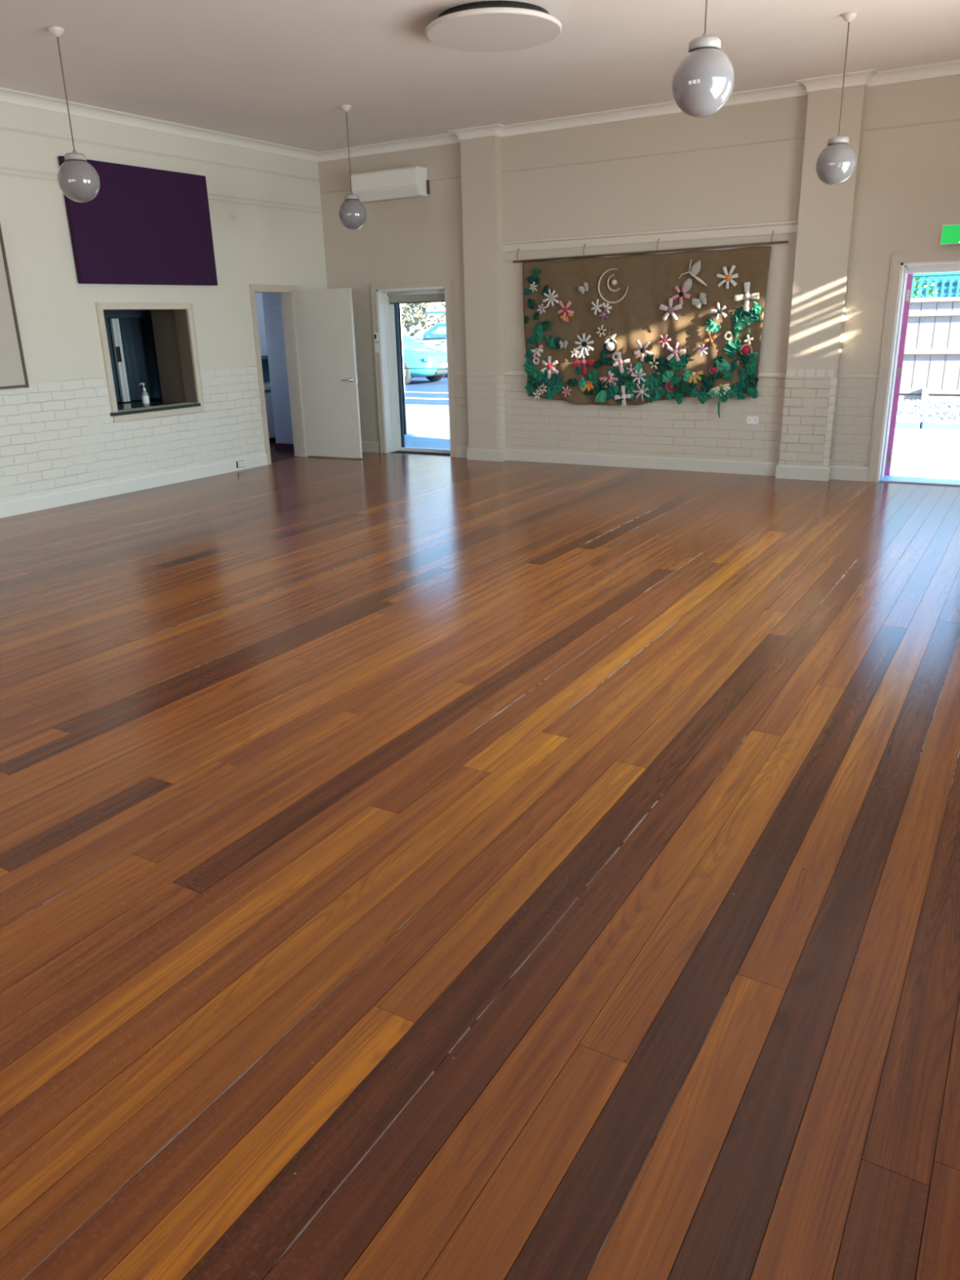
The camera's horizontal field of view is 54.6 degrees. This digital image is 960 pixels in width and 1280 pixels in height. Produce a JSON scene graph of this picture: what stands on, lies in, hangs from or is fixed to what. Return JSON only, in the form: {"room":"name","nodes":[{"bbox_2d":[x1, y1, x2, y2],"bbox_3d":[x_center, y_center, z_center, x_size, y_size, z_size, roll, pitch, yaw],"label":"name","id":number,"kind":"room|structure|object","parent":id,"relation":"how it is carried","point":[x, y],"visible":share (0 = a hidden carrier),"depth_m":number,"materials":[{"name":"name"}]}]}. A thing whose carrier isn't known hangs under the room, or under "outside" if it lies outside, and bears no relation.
{"room":"community hall","nodes":[
{"label":"community hall","id":0,"kind":"room"},
{"bbox_2d":[108,318,153,401],"bbox_3d":[-4.423,-3.091,10.245,0.050,1.900,1.950,10,22,29],"label":"wall","id":1,"kind":"structure","parent":0,"point":[152,399],"depth_m":10.66,"materials":[{"name":"black paint"}]},
{"bbox_2d":[0,101,327,502],"bbox_3d":[-5.125,-2.342,6.506,0.160,3.550,13.050,10,22,29],"label":"wall","id":2,"kind":"structure","parent":0,"point":[59,433],"depth_m":9.01,"materials":[{"name":"paint"}]},
{"bbox_2d":[0,223,29,389],"bbox_3d":[-4.469,-2.640,7.368,0.034,1.350,1.688,10,22,29],"label":"board","id":3,"kind":"object","parent":2,"relation":"attached to","point":[13,373],"visible":1,"depth_m":8.05,"materials":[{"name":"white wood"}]},
{"bbox_2d":[0,453,267,518],"bbox_3d":[-5.427,-0.473,6.350,0.020,0.132,11.400,10,22,29],"label":"baseboard","id":4,"kind":"structure","parent":2,"relation":"attached to","point":[24,505],"depth_m":9.27,"materials":[{"name":"white wood"}]},
{"bbox_2d":[57,155,217,285],"bbox_3d":[-3.255,-4.020,9.042,0.055,1.050,1.690,10,22,29],"label":"acoustic panel","id":5,"kind":"object","parent":2,"relation":"attached to","point":[143,225],"visible":1,"depth_m":8.98,"materials":[{"name":"purple fabric"}]},
{"bbox_2d":[94,302,205,422],"bbox_3d":[-3.291,-2.820,9.379,0.033,1.101,1.176,10,22,29],"label":"window","id":6,"kind":"structure","parent":2,"relation":"in","point":[100,306],"depth_m":9.29,"materials":[{"name":"paint"}]},
{"bbox_2d":[248,284,310,464],"bbox_3d":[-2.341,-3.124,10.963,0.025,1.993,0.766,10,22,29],"label":"trim","id":7,"kind":"structure","parent":2,"relation":"attached to","point":[252,287],"depth_m":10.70,"materials":[{"name":"paint"}]},
{"bbox_2d":[293,288,362,458],"bbox_3d":[-1.824,-3.146,11.058,0.814,1.923,0.091,8,21,26],"label":"door","id":8,"kind":"structure","parent":2,"relation":"in","point":[324,317],"depth_m":11.04,"materials":[{"name":"paint"}]},
{"bbox_2d":[0,60,959,162],"bbox_3d":[-1.682,-3.236,3.822,8.125,0.086,12.750,10,22,29],"label":"trim","id":9,"kind":"structure","parent":2,"relation":"attached to","point":[870,77],"depth_m":8.91,"materials":[{"name":"paint"}]},
{"bbox_2d":[150,309,185,402],"bbox_3d":[-3.324,-3.093,10.013,0.405,1.400,0.060,10,22,29],"label":"wall hatch partition","id":10,"kind":"structure","parent":0,"point":[164,326],"depth_m":10.01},
{"bbox_2d":[110,400,200,416],"bbox_3d":[-3.874,-2.458,9.835,1.380,0.033,1.140,10,22,29],"label":"countertop","id":11,"kind":"structure","parent":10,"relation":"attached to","point":[131,404],"depth_m":9.71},
{"bbox_2d":[104,318,129,402],"bbox_3d":[-4.146,-2.929,9.784,0.145,0.880,0.895,10,22,29],"label":"window","id":12,"kind":"structure","parent":11,"relation":"on","point":[106,320],"depth_m":10.07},
{"bbox_2d":[102,309,162,400],"bbox_3d":[-3.965,-3.092,10.059,0.140,1.000,1.420,10,22,29],"label":"curtain","id":13,"kind":"object","parent":12,"relation":"hanging from","point":[136,330],"visible":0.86,"depth_m":10.35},
{"bbox_2d":[139,382,150,406],"bbox_3d":[-3.493,-2.557,9.679,0.076,0.236,0.076,-6,19,-13],"label":"pump bottle","id":14,"kind":"object","parent":11,"relation":"on","point":[144,395],"visible":1,"depth_m":9.66,"materials":[{"name":"grey plastic"}]},
{"bbox_2d":[173,309,197,402],"bbox_3d":[-3.112,-3.001,9.844,0.172,0.945,0.013,10,22,29],"label":"trim","id":15,"kind":"structure","parent":10,"relation":"attached to","point":[180,315],"depth_m":9.83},
{"bbox_2d":[262,292,293,444],"bbox_3d":[-2.400,-3.696,11.697,0.645,2.600,0.120,10,22,29],"label":"wall","id":16,"kind":"structure","parent":0,"point":[272,305],"depth_m":11.82,"materials":[{"name":"paint"}]},
{"bbox_2d":[274,443,293,451],"bbox_3d":[-2.408,-2.494,12.052,0.655,0.095,0.015,10,22,29],"label":"baseboard","id":17,"kind":"structure","parent":16,"relation":"attached to","point":[278,446],"depth_m":12.12,"materials":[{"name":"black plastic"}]},
{"bbox_2d":[397,303,406,435],"bbox_3d":[-1.645,-4.047,12.658,0.390,2.600,1.450,10,22,29],"label":"wall","id":18,"kind":"structure","parent":0,"point":[400,330],"depth_m":13.27,"materials":[{"name":"grey paint"}]},
{"bbox_2d":[397,303,407,434],"bbox_3d":[-1.980,-4.363,13.603,1.985,2.600,0.120,10,22,29],"label":"wall","id":19,"kind":"structure","parent":0,"point":[398,304],"depth_m":13.24,"materials":[{"name":"grey paint"}]},
{"bbox_2d":[400,302,445,339],"bbox_3d":[-4.406,-15.434,39.281,10.329,7.064,5.615,10,22,29],"label":"tree","id":20,"kind":"object","parent":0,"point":[406,317],"visible":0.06,"depth_m":38.66,"materials":[{"name":"green plant"}]},
{"bbox_2d":[0,441,959,1279],"bbox_3d":[-2.075,-0.371,6.124,10.320,0.081,14.400,10,22,29],"label":"floor","id":21,"kind":"structure","parent":0,"point":[414,865],"depth_m":2.74,"materials":[{"name":"brown wood"}]},
{"bbox_2d":[263,382,275,443],"bbox_3d":[-3.025,-3.230,13.194,0.620,0.775,2.070,10,22,29],"label":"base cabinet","id":22,"kind":"object","parent":21,"relation":"on","point":[267,387],"visible":0.02,"depth_m":12.85,"materials":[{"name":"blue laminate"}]},
{"bbox_2d":[0,0,959,151],"bbox_3d":[-1.629,-3.347,3.780,9.025,0.150,13.600,10,22,29],"label":"ceiling","id":23,"kind":"structure","parent":0,"point":[281,72],"depth_m":7.06,"materials":[{"name":"paint"}]},
{"bbox_2d":[48,26,100,202],"bbox_3d":[-2.798,-3.559,6.334,0.274,1.052,0.274,10,22,29],"label":"pendant light","id":24,"kind":"object","parent":23,"relation":"hanging from","point":[78,180],"visible":1,"depth_m":6.36,"materials":[{"name":"grey glass"}]},
{"bbox_2d":[337,104,367,230],"bbox_3d":[-1.222,-4.426,8.736,0.274,1.052,0.274,10,22,29],"label":"pendant light","id":25,"kind":"object","parent":23,"relation":"hanging from","point":[353,214],"visible":1,"depth_m":8.76,"materials":[{"name":"beige glass"}]},
{"bbox_2d":[425,0,561,52],"bbox_3d":[0.091,-4.104,6.217,0.910,0.088,0.910,10,22,29],"label":"ceiling light","id":26,"kind":"object","parent":23,"relation":"attached to","point":[485,26],"visible":1,"depth_m":6.09,"materials":[{"name":"grey plastic"}]},
{"bbox_2d":[671,0,734,117],"bbox_3d":[0.992,-2.873,4.051,0.274,1.052,0.274,10,22,29],"label":"pendant light","id":27,"kind":"object","parent":23,"relation":"hanging from","point":[703,82],"visible":1,"depth_m":4.08,"materials":[{"name":"beige glass"}]},
{"bbox_2d":[815,11,857,185],"bbox_3d":[2.515,-3.741,6.460,0.274,1.052,0.274,10,22,29],"label":"pendant light","id":28,"kind":"object","parent":23,"relation":"hanging from","point":[836,163],"visible":1,"depth_m":6.49,"materials":[{"name":"beige glass"}]},
{"bbox_2d":[318,74,959,466],"bbox_3d":[1.752,-3.584,9.596,8.585,3.550,0.300,10,22,29],"label":"wall","id":29,"kind":"structure","parent":0,"point":[738,164],"depth_m":9.23,"materials":[{"name":"paint"}]},
{"bbox_2d":[361,440,380,453],"bbox_3d":[-1.672,-2.409,11.695,0.665,0.132,0.490,10,22,29],"label":"baseboard","id":30,"kind":"structure","parent":29,"relation":"attached to","point":[366,446],"depth_m":11.78,"materials":[{"name":"paint"}]},
{"bbox_2d":[373,333,378,352],"bbox_3d":[-1.255,-3.603,11.267,0.061,0.217,0.016,10,22,29],"label":"wall switch","id":31,"kind":"object","parent":29,"relation":"attached to","point":[375,335],"visible":1,"depth_m":11.26,"materials":[{"name":"white plastic"}]},
{"bbox_2d":[351,165,430,203],"bbox_3d":[-1.019,-5.128,10.470,0.933,0.294,0.218,10,22,29],"label":"air conditioner","id":32,"kind":"object","parent":29,"relation":"attached to","point":[411,182],"visible":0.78,"depth_m":10.37,"materials":[{"name":"white plastic"}]},
{"bbox_2d":[370,279,457,457],"bbox_3d":[-0.710,-3.235,11.264,0.992,1.926,0.302,10,22,29],"label":"door frame","id":33,"kind":"structure","parent":29,"relation":"attached to","point":[384,305],"depth_m":11.39,"materials":[{"name":"white paint"}]},
{"bbox_2d":[386,290,444,303],"bbox_3d":[-0.715,-4.063,11.008,0.930,0.132,0.042,10,22,29],"label":"roller blind","id":34,"kind":"object","parent":29,"relation":"attached to","point":[431,296],"visible":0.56,"depth_m":11.03,"materials":[{"name":"beige fabric"}]},
{"bbox_2d":[391,303,450,453],"bbox_3d":[-0.646,-3.259,11.368,0.946,1.900,0.065,10,22,29],"label":"door","id":35,"kind":"structure","parent":29,"relation":"in","point":[394,308],"depth_m":11.58,"materials":[{"name":"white metal"}]},
{"bbox_2d":[503,368,786,377],"bbox_3d":[1.631,-2.804,9.758,3.155,0.065,0.018,10,22,29],"label":"trim","id":36,"kind":"structure","parent":29,"relation":"attached to","point":[762,373],"depth_m":9.11,"materials":[{"name":"paint"}]},
{"bbox_2d":[501,220,798,252],"bbox_3d":[1.594,-4.040,9.325,3.155,0.105,0.034,10,22,29],"label":"trim","id":37,"kind":"structure","parent":29,"relation":"attached to","point":[791,226],"depth_m":9.23,"materials":[{"name":"paint"}]},
{"bbox_2d":[512,231,788,262],"bbox_3d":[1.613,-3.934,9.317,2.900,0.146,0.060,10,22,29],"label":"curtain rod","id":38,"kind":"object","parent":29,"relation":"attached to","point":[771,242],"visible":1,"depth_m":9.23,"materials":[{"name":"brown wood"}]},
{"bbox_2d":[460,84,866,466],"bbox_3d":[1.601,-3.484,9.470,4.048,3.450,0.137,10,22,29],"label":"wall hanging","id":39,"kind":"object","parent":38,"relation":"hanging from","point":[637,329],"depth_m":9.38,"materials":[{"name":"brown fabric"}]},
{"bbox_2d":[495,374,506,448],"bbox_3d":[0.238,-2.607,10.640,0.055,0.819,0.118,10,22,29],"label":"trim","id":40,"kind":"structure","parent":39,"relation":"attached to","point":[500,393],"depth_m":10.61,"materials":[{"name":"brick"}]},
{"bbox_2d":[529,281,537,292],"bbox_3d":[0.573,-3.787,9.968,0.102,0.104,0.024,10,22,29],"label":"flower","id":41,"kind":"object","parent":39,"relation":"on","point":[533,285],"depth_m":9.97,"materials":[{"name":"white fabric"}]},
{"bbox_2d":[530,348,542,357],"bbox_3d":[0.616,-3.138,10.166,0.171,0.093,0.022,10,22,29],"label":"flower","id":42,"kind":"object","parent":39,"relation":"on","point":[535,353],"depth_m":10.17,"materials":[{"name":"pink fabric"}]},
{"bbox_2d":[533,389,541,399],"bbox_3d":[0.630,-2.718,10.294,0.103,0.105,0.024,10,22,29],"label":"flower","id":43,"kind":"object","parent":39,"relation":"on","point":[536,393],"depth_m":10.30,"materials":[{"name":"white fabric"}]},
{"bbox_2d":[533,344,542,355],"bbox_3d":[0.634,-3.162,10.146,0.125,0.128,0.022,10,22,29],"label":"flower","id":44,"kind":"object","parent":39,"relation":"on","point":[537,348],"depth_m":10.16,"materials":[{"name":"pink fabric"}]},
{"bbox_2d":[537,303,546,314],"bbox_3d":[0.664,-3.559,9.991,0.112,0.109,0.023,10,22,29],"label":"flower","id":45,"kind":"object","parent":39,"relation":"on","point":[541,308],"depth_m":10.01,"materials":[{"name":"fabric"}]},
{"bbox_2d":[537,382,546,393],"bbox_3d":[0.683,-2.777,10.253,0.125,0.116,0.025,10,22,29],"label":"flower","id":46,"kind":"object","parent":39,"relation":"on","point":[542,387],"depth_m":10.25,"materials":[{"name":"beige fabric"}]},
{"bbox_2d":[540,355,559,378],"bbox_3d":[0.760,-2.974,10.151,0.232,0.240,0.022,10,22,29],"label":"flower","id":47,"kind":"object","parent":39,"relation":"on","point":[549,365],"depth_m":10.16,"materials":[{"name":"fabric"}]},
{"bbox_2d":[542,288,559,306],"bbox_3d":[0.756,-3.642,9.899,0.193,0.185,0.023,10,22,29],"label":"flower","id":48,"kind":"object","parent":39,"relation":"on","point":[550,296],"depth_m":9.91,"materials":[{"name":"white fabric"}]},
{"bbox_2d":[557,300,573,320],"bbox_3d":[0.909,-3.493,9.855,0.195,0.205,0.023,10,22,29],"label":"flower","id":49,"kind":"object","parent":39,"relation":"on","point":[565,308],"depth_m":9.87,"materials":[{"name":"pink fabric"}]},
{"bbox_2d":[561,386,571,396],"bbox_3d":[0.943,-2.706,10.118,0.116,0.117,0.025,10,22,29],"label":"flower","id":50,"kind":"object","parent":39,"relation":"on","point":[566,390],"depth_m":10.13,"materials":[{"name":"pink fabric"}]},
{"bbox_2d":[560,313,573,321],"bbox_3d":[0.922,-3.423,9.872,0.152,0.086,0.024,10,22,29],"label":"flower","id":51,"kind":"object","parent":39,"relation":"on","point":[563,317],"depth_m":9.88,"materials":[{"name":"orange fabric"}]},
{"bbox_2d":[570,348,577,357],"bbox_3d":[1.009,-3.076,9.959,0.096,0.096,0.023,10,22,29],"label":"flower","id":52,"kind":"object","parent":39,"relation":"on","point":[574,352],"depth_m":9.96,"materials":[{"name":"white fabric"}]},
{"bbox_2d":[575,347,589,358],"bbox_3d":[1.087,-3.064,9.930,0.174,0.110,0.024,10,22,29],"label":"flower","id":53,"kind":"object","parent":39,"relation":"on","point":[580,353],"depth_m":9.93,"materials":[{"name":"white fabric"}]},
{"bbox_2d":[573,359,594,374],"bbox_3d":[1.110,-2.930,9.971,0.255,0.156,0.023,10,22,29],"label":"flower","id":54,"kind":"object","parent":39,"relation":"on","point":[580,366],"depth_m":9.98,"materials":[{"name":"red fabric"}]},
{"bbox_2d":[574,333,593,355],"bbox_3d":[1.108,-3.141,9.880,0.228,0.229,0.025,10,22,29],"label":"flower","id":55,"kind":"object","parent":39,"relation":"on","point":[584,342],"depth_m":9.89,"materials":[{"name":"white fabric"}]},
{"bbox_2d":[580,381,594,391],"bbox_3d":[1.162,-2.731,10.015,0.186,0.118,0.024,10,22,29],"label":"flower","id":56,"kind":"object","parent":39,"relation":"on","point":[585,386],"depth_m":10.01,"materials":[{"name":"orange fabric"}]},
{"bbox_2d":[591,298,602,315],"bbox_3d":[1.211,-3.462,9.663,0.132,0.155,0.024,10,22,29],"label":"flower","id":57,"kind":"object","parent":39,"relation":"on","point":[596,304],"depth_m":9.68,"materials":[{"name":"white fabric"}]},
{"bbox_2d":[596,324,606,337],"bbox_3d":[1.268,-3.229,9.710,0.110,0.120,0.024,10,22,29],"label":"flower","id":58,"kind":"object","parent":39,"relation":"on","point":[601,329],"depth_m":9.73,"materials":[{"name":"beige fabric"}]},
{"bbox_2d":[599,308,608,320],"bbox_3d":[1.288,-3.379,9.650,0.115,0.123,0.024,10,22,29],"label":"flower","id":59,"kind":"object","parent":39,"relation":"on","point":[603,313],"depth_m":9.66,"materials":[{"name":"fabric"}]},
{"bbox_2d":[602,302,611,314],"bbox_3d":[1.313,-3.434,9.618,0.112,0.117,0.022,10,22,29],"label":"flower","id":60,"kind":"object","parent":39,"relation":"on","point":[606,306],"depth_m":9.62,"materials":[{"name":"white fabric"}]},
{"bbox_2d":[599,377,617,387],"bbox_3d":[1.363,-2.724,9.841,0.216,0.115,0.024,10,22,29],"label":"flower","id":61,"kind":"object","parent":39,"relation":"on","point":[605,382],"depth_m":9.83,"materials":[{"name":"pink fabric"}]},
{"bbox_2d":[613,351,630,373],"bbox_3d":[1.478,-2.900,9.720,0.195,0.219,0.025,10,22,29],"label":"flower","id":62,"kind":"object","parent":39,"relation":"on","point":[621,360],"depth_m":9.73,"materials":[{"name":"white fabric"}]},
{"bbox_2d":[614,385,632,406],"bbox_3d":[1.516,-2.576,9.809,0.206,0.217,0.023,10,22,29],"label":"flower","id":63,"kind":"object","parent":39,"relation":"on","point":[623,393],"depth_m":9.81,"materials":[{"name":"fabric"}]},
{"bbox_2d":[626,363,635,374],"bbox_3d":[1.571,-2.821,9.688,0.113,0.119,0.024,10,22,29],"label":"flower","id":64,"kind":"object","parent":39,"relation":"on","point":[630,367],"depth_m":9.69,"materials":[{"name":"pink fabric"}]},
{"bbox_2d":[631,368,645,383],"bbox_3d":[1.648,-2.745,9.660,0.165,0.157,0.024,10,22,29],"label":"flower","id":65,"kind":"object","parent":39,"relation":"on","point":[637,375],"depth_m":9.67,"materials":[{"name":"white fabric"}]},
{"bbox_2d":[632,383,649,400],"bbox_3d":[1.683,-2.584,9.694,0.190,0.181,0.024,10,22,29],"label":"flower","id":66,"kind":"object","parent":39,"relation":"on","point":[641,392],"depth_m":9.70,"materials":[{"name":"grey fabric"}]},
{"bbox_2d":[633,339,652,361],"bbox_3d":[1.678,-2.978,9.562,0.206,0.213,0.023,10,22,29],"label":"flower","id":67,"kind":"object","parent":39,"relation":"on","point":[642,348],"depth_m":9.57,"materials":[{"name":"fabric"}]},
{"bbox_2d":[648,357,658,368],"bbox_3d":[1.793,-2.845,9.563,0.117,0.114,0.023,10,22,29],"label":"flower","id":68,"kind":"object","parent":39,"relation":"on","point":[653,362],"depth_m":9.56,"materials":[{"name":"beige fabric"}]},
{"bbox_2d":[657,334,671,347],"bbox_3d":[1.869,-3.033,9.431,0.146,0.133,0.022,10,22,29],"label":"flower","id":69,"kind":"object","parent":39,"relation":"on","point":[663,340],"depth_m":9.44,"materials":[{"name":"pink fabric"}]},
{"bbox_2d":[659,297,682,320],"bbox_3d":[1.904,-3.301,9.288,0.242,0.219,0.022,10,22,29],"label":"flower","id":70,"kind":"object","parent":39,"relation":"on","point":[670,308],"depth_m":9.29,"materials":[{"name":"fabric"}]},
{"bbox_2d":[666,342,685,361],"bbox_3d":[1.981,-2.907,9.386,0.210,0.191,0.024,10,22,29],"label":"flower","id":71,"kind":"object","parent":39,"relation":"on","point":[677,349],"depth_m":9.39,"materials":[{"name":"fabric"}]},
{"bbox_2d":[671,284,690,304],"bbox_3d":[1.994,-3.418,9.195,0.188,0.192,0.024,10,22,29],"label":"flower","id":72,"kind":"object","parent":39,"relation":"on","point":[681,293],"depth_m":9.21,"materials":[{"name":"pink fabric"}]},
{"bbox_2d":[688,370,702,383],"bbox_3d":[2.159,-2.651,9.376,0.191,0.128,0.024,10,22,29],"label":"flower","id":73,"kind":"object","parent":39,"relation":"on","point":[694,376],"depth_m":9.37,"materials":[{"name":"yellow fabric"}]},
{"bbox_2d":[696,343,707,355],"bbox_3d":[2.215,-2.889,9.260,0.116,0.120,0.023,10,22,29],"label":"flower","id":74,"kind":"object","parent":39,"relation":"on","point":[701,348],"depth_m":9.27,"materials":[{"name":"purple fabric"}]},
{"bbox_2d":[703,331,716,346],"bbox_3d":[2.272,-2.972,9.175,0.137,0.145,0.024,10,22,29],"label":"flower","id":75,"kind":"object","parent":39,"relation":"on","point":[709,337],"depth_m":9.19,"materials":[{"name":"orange fabric"}]},
{"bbox_2d":[710,302,726,319],"bbox_3d":[2.327,-3.208,9.060,0.168,0.156,0.024,10,22,29],"label":"flower","id":76,"kind":"object","parent":39,"relation":"on","point":[717,310],"depth_m":9.08,"materials":[{"name":"fabric"}]},
{"bbox_2d":[711,383,730,395],"bbox_3d":[2.404,-2.496,9.271,0.196,0.122,0.023,10,22,29],"label":"flower","id":77,"kind":"object","parent":39,"relation":"on","point":[717,389],"depth_m":9.27,"materials":[{"name":"beige fabric"}]},
{"bbox_2d":[716,265,737,288],"bbox_3d":[2.379,-3.493,8.941,0.213,0.212,0.023,10,22,29],"label":"flower","id":78,"kind":"object","parent":39,"relation":"on","point":[726,275],"depth_m":8.95,"materials":[{"name":"white fabric"}]},
{"bbox_2d":[724,331,733,341],"bbox_3d":[2.433,-2.978,9.106,0.090,0.090,0.026,10,22,29],"label":"flower","id":79,"kind":"object","parent":39,"relation":"on","point":[728,335],"depth_m":9.11,"materials":[{"name":"fabric"}]},
{"bbox_2d":[734,281,759,311],"bbox_3d":[2.556,-3.286,8.892,0.236,0.260,0.025,10,22,29],"label":"flower","id":80,"kind":"object","parent":39,"relation":"on","point":[746,293],"depth_m":8.91,"materials":[{"name":"white fabric"}]},
{"bbox_2d":[743,334,753,345],"bbox_3d":[2.605,-2.909,9.008,0.092,0.098,0.023,10,22,29],"label":"flower","id":81,"kind":"object","parent":39,"relation":"on","point":[748,339],"depth_m":9.02,"materials":[{"name":"beige fabric"}]},
{"bbox_2d":[786,368,839,466],"bbox_3d":[3.170,-2.144,8.954,0.467,0.896,0.119,10,22,29],"label":"trim","id":82,"kind":"structure","parent":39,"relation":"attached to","point":[789,372],"depth_m":8.81,"materials":[{"name":"paint"}]},
{"bbox_2d":[456,445,868,481],"bbox_3d":[1.687,-1.904,9.971,4.645,0.132,0.140,10,22,29],"label":"baseboard","id":83,"kind":"structure","parent":29,"relation":"attached to","point":[740,467],"depth_m":9.82,"materials":[{"name":"paint"}]},
{"bbox_2d":[746,416,758,423],"bbox_3d":[2.724,-2.198,9.289,0.116,0.072,0.012,10,22,29],"label":"power outlet","id":84,"kind":"object","parent":29,"relation":"attached to","point":[750,420],"visible":1,"depth_m":9.29,"materials":[{"name":"white plastic"}]},
{"bbox_2d":[884,273,913,475],"bbox_3d":[4.120,-2.615,9.174,0.048,1.845,0.848,6,20,21],"label":"door","id":85,"kind":"structure","parent":29,"relation":"in","point":[909,276],"depth_m":8.79,"materials":[{"name":"purple paint"}]},
{"bbox_2d":[866,249,959,481],"bbox_3d":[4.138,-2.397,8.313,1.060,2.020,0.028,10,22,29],"label":"trim","id":86,"kind":"structure","parent":29,"relation":"attached to","point":[897,259],"depth_m":8.44,"materials":[{"name":"paint"}]},
{"bbox_2d":[879,475,959,486],"bbox_3d":[4.260,-1.493,8.796,0.860,0.032,0.310,10,22,29],"label":"trim","id":87,"kind":"structure","parent":29,"relation":"attached to","point":[944,482],"depth_m":8.80,"materials":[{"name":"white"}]},
{"bbox_2d":[906,265,959,274],"bbox_3d":[4.252,-3.308,8.240,0.860,0.075,0.100,10,22,29],"label":"trim","id":88,"kind":"structure","parent":29,"relation":"attached to","point":[944,268],"depth_m":8.31,"materials":[{"name":"white paint"}]},
{"bbox_2d":[939,223,959,244],"bbox_3d":[4.138,-3.461,7.914,0.380,0.160,0.053,10,22,29],"label":"exit sign","id":89,"kind":"object","parent":29,"relation":"attached to","point":[950,233],"visible":1,"depth_m":7.95,"materials":[{"name":"green plastic"}]},
{"label":"outside","id":90,"kind":"structure","parent":0,"visible":0},
{"bbox_3d":[21.383,-5.339,19.158,23.600,0.240,24.050,10,22,29],"label":"ground","id":91,"kind":"structure","parent":90,"visible":0},
{"bbox_2d":[912,276,937,297],"bbox_3d":[7.644,-5.487,16.586,0.960,2.422,0.794,10,22,29],"label":"shrub","id":92,"kind":"object","parent":91,"relation":"on","point":[915,291],"visible":0.03,"depth_m":16.25,"materials":[{"name":"green plant"}]},
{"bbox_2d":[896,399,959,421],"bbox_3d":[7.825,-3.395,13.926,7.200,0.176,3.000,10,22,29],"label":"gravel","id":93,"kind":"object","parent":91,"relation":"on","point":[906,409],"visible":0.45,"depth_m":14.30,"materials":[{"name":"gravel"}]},
{"bbox_2d":[898,271,959,404],"bbox_3d":[8.138,-4.957,15.345,6.891,2.130,0.124,10,22,29],"label":"fence","id":94,"kind":"object","parent":91,"relation":"on","point":[931,368],"visible":0.28,"depth_m":15.67,"materials":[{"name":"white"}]},
{"bbox_2d":[913,275,959,297],"bbox_3d":[14.740,-7.686,20.686,12.000,3.550,6.000,10,22,29],"label":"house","id":95,"kind":"structure","parent":91,"relation":"on","point":[940,277],"depth_m":20.38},
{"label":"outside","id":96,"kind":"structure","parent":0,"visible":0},
{"bbox_2d":[404,404,959,471],"bbox_3d":[-1.100,-3.488,15.390,42.000,0.200,6.100,10,22,29],"label":"paving","id":97,"kind":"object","parent":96,"point":[428,426],"visible":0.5,"depth_m":12.19,"materials":[{"name":"concrete"}]},
{"bbox_2d":[885,468,959,479],"bbox_3d":[4.776,-1.530,9.088,2.350,0.106,0.770,10,22,29],"label":"step","id":98,"kind":"structure","parent":97,"relation":"on","point":[893,472],"depth_m":9.37,"materials":[{"name":"white concrete"}]},
{"bbox_2d":[895,418,959,430],"bbox_3d":[7.363,-2.823,12.384,8.085,0.120,0.300,10,22,29],"label":"kerb","id":99,"kind":"object","parent":97,"relation":"on","point":[900,423],"visible":0.3,"depth_m":12.90,"materials":[{"name":"white concrete"}]},
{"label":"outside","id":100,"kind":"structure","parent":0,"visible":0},
{"bbox_2d":[404,373,448,405],"bbox_3d":[-12.987,-11.187,38.768,56.400,0.238,24.050,10,22,29],"label":"road","id":101,"kind":"structure","parent":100,"point":[416,384],"depth_m":22.61,"materials":[{"name":"grey asphalt"}]},
{"bbox_2d":[402,333,447,384],"bbox_3d":[-2.800,-7.934,25.929,4.385,1.460,2.000,10,22,29],"label":"car","id":102,"kind":"object","parent":101,"relation":"on","point":[416,354],"visible":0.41,"depth_m":24.65,"materials":[{"name":"teal paint"}]},
{"bbox_2d":[415,320,446,352],"bbox_3d":[-0.255,-8.816,27.960,5.630,1.680,2.180,10,22,29],"label":"car","id":103,"kind":"object","parent":101,"relation":"on","point":[435,338],"visible":0.09,"depth_m":27.55,"materials":[{"name":"teal paint"}]},
{"bbox_3d":[-3.707,-4.047,12.817,0.120,2.600,3.100,10,22,29],"label":"wall","id":104,"kind":"structure","parent":0,"visible":0},
{"bbox_2d":[254,292,267,359],"bbox_3d":[-3.166,-4.561,12.846,0.370,1.295,2.000,10,22,29],"label":"upper cabinet","id":105,"kind":"object","parent":104,"relation":"attached to","point":[259,302],"visible":0.02,"depth_m":12.83,"materials":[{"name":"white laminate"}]},
{"bbox_2d":[261,359,270,382],"bbox_3d":[-3.350,-3.797,13.145,0.015,0.345,2.150,10,22,29],"label":"backsplash","id":106,"kind":"structure","parent":104,"relation":"attached to","point":[265,369],"depth_m":13.51,"materials":[{"name":"blue"}]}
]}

